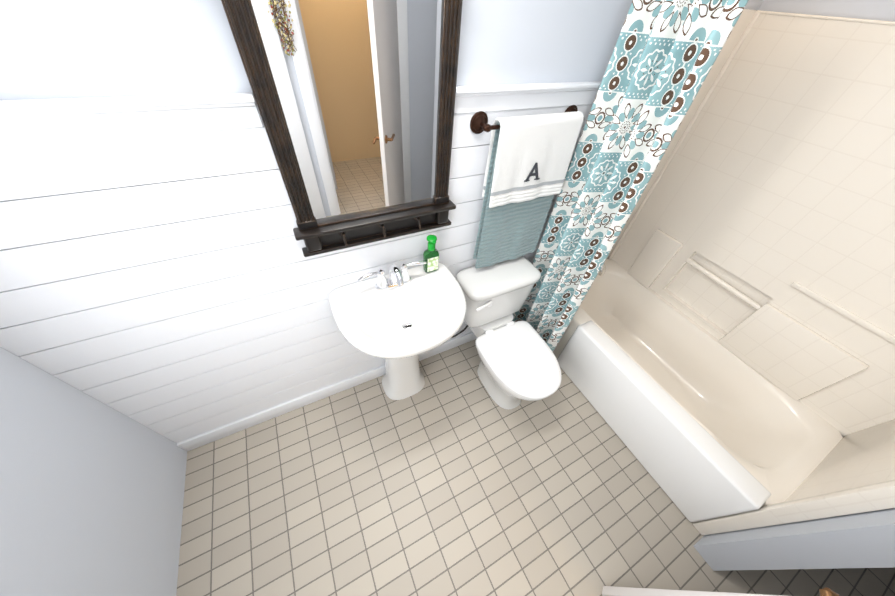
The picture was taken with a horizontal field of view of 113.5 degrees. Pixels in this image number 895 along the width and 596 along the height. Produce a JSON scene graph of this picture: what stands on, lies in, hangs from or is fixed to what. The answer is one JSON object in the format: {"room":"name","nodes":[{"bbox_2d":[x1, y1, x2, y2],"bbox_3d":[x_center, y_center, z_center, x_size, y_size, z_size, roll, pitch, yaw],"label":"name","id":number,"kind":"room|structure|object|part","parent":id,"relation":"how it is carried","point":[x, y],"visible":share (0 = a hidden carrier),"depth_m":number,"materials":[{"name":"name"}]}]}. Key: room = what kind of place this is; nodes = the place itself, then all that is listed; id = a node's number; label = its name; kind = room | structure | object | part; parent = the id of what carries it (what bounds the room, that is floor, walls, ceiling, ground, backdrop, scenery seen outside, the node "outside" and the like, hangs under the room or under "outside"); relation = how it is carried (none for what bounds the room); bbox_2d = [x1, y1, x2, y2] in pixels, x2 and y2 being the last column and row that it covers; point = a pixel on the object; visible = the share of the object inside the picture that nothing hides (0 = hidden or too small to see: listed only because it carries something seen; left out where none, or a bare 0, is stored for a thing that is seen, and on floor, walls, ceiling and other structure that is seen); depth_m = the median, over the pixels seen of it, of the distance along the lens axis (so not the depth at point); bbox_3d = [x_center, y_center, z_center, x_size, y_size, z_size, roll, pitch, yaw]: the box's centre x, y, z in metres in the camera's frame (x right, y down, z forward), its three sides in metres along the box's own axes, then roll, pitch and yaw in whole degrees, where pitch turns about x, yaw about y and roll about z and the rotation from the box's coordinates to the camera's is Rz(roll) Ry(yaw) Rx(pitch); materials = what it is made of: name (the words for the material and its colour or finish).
{"room":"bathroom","nodes":[
{"label":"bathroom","id":0,"kind":"room"},
{"bbox_2d":[0,347,186,595],"bbox_3d":[-0.844,0.613,-0.093,0.100,2.740,2.220,-18,51,-21],"label":"wall","id":1,"kind":"structure","parent":0,"point":[91,495],"depth_m":0.96,"materials":[{"name":"grey paint"}]},
{"bbox_2d":[0,0,763,99],"bbox_3d":[0.015,-0.604,1.144,3.200,2.740,0.100,-18,51,-21],"label":"wall","id":2,"kind":"structure","parent":0,"point":[50,49],"depth_m":0.66,"materials":[{"name":"grey paint"}]},
{"bbox_2d":[0,81,601,442],"bbox_3d":[-0.350,-0.040,1.385,2.200,1.566,0.040,-18,51,-21],"label":"wainscot","id":3,"kind":"structure","parent":2,"relation":"attached to","point":[160,273],"depth_m":0.94,"materials":[{"name":"white wood"}]},
{"bbox_2d":[470,105,583,268],"bbox_3d":[0.314,-0.453,1.340,0.519,0.696,0.104,-18,51,-21],"label":"towel bar","id":4,"kind":"object","parent":3,"relation":"attached to","point":[528,160],"visible":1,"depth_m":1.22,"materials":[{"name":"white fabric"}]},
{"bbox_2d":[177,332,476,450],"bbox_3d":[-0.400,0.465,1.914,2.200,0.100,0.014,-18,51,-21],"label":"baseboard","id":5,"kind":"structure","parent":2,"relation":"attached to","point":[200,440],"depth_m":1.71,"materials":[{"name":"white wood"}]},
{"bbox_2d":[221,0,462,256],"bbox_3d":[-0.224,-0.537,0.863,0.628,0.874,0.073,-18,51,-21],"label":"framed mirror","id":6,"kind":"object","parent":2,"relation":"attached to","point":[355,100],"visible":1,"depth_m":0.85,"materials":[{"name":"clear glass"}]},
{"bbox_2d":[512,0,748,351],"bbox_3d":[0.894,-0.032,1.083,0.193,1.975,1.522,-18,51,-21],"label":"shower curtain","id":7,"kind":"object","parent":2,"relation":"attached to","point":[664,55],"visible":0.9,"depth_m":1.15,"materials":[{"name":"multicoloured fabric"}]},
{"bbox_2d":[176,339,894,595],"bbox_3d":[0.417,1.100,1.500,3.200,0.060,2.320,-18,51,-21],"label":"floor","id":8,"kind":"structure","parent":0,"point":[451,478],"depth_m":1.46,"materials":[{"name":"tile"}]},
{"bbox_2d":[329,260,465,399],"bbox_3d":[-0.201,0.281,1.492,0.562,0.992,0.443,-18,51,-21],"label":"pedestal sink","id":9,"kind":"object","parent":8,"relation":"on","point":[397,320],"visible":1,"depth_m":1.28,"materials":[{"name":"white ceramic"}]},
{"bbox_2d":[423,235,438,272],"bbox_3d":[-0.071,-0.196,1.327,0.067,0.186,0.057,-18,51,-21],"label":"soap bottle","id":10,"kind":"object","parent":9,"relation":"on","point":[431,255],"visible":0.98,"depth_m":1.32,"materials":[{"name":"green plastic"}]},
{"bbox_2d":[450,256,561,409],"bbox_3d":[0.329,0.289,1.691,0.510,0.766,0.695,-18,51,-21],"label":"toilet","id":11,"kind":"object","parent":8,"relation":"on","point":[518,363],"visible":0.88,"depth_m":1.58,"materials":[{"name":"white ceramic"}]},
{"bbox_2d":[553,9,894,534],"bbox_3d":[1.339,-0.142,1.299,0.790,2.065,1.522,-18,51,-21],"label":"shower","id":12,"kind":"object","parent":8,"relation":"on","point":[724,352],"visible":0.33,"depth_m":1.42,"materials":[{"name":"white plastic"}]},
{"bbox_2d":[694,508,894,570],"bbox_3d":[1.699,0.180,0.562,0.860,2.740,0.099,-18,51,-21],"label":"wall","id":13,"kind":"structure","parent":0,"point":[863,540],"depth_m":1.02,"materials":[{"name":"grey paint"}]},
{"bbox_2d":[602,586,839,595],"bbox_3d":[1.045,0.774,0.425,0.476,2.008,0.682,-18,51,-21],"label":"door","id":14,"kind":"structure","parent":13,"relation":"in","point":[628,591],"depth_m":0.96,"materials":[{"name":"white wood"}]},
{"bbox_3d":[0.808,0.689,0.602,0.228,0.064,0.144,-18,51,-21],"label":"handle","id":15,"kind":"part","parent":14,"relation":"part of","materials":[{"name":"brown metal"}]},
{"bbox_2d":[759,0,894,436],"bbox_3d":[1.917,-0.268,1.008,0.100,2.740,2.220,-18,51,-21],"label":"wall","id":16,"kind":"structure","parent":0,"point":[883,10],"depth_m":1.15,"materials":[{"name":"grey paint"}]}
]}

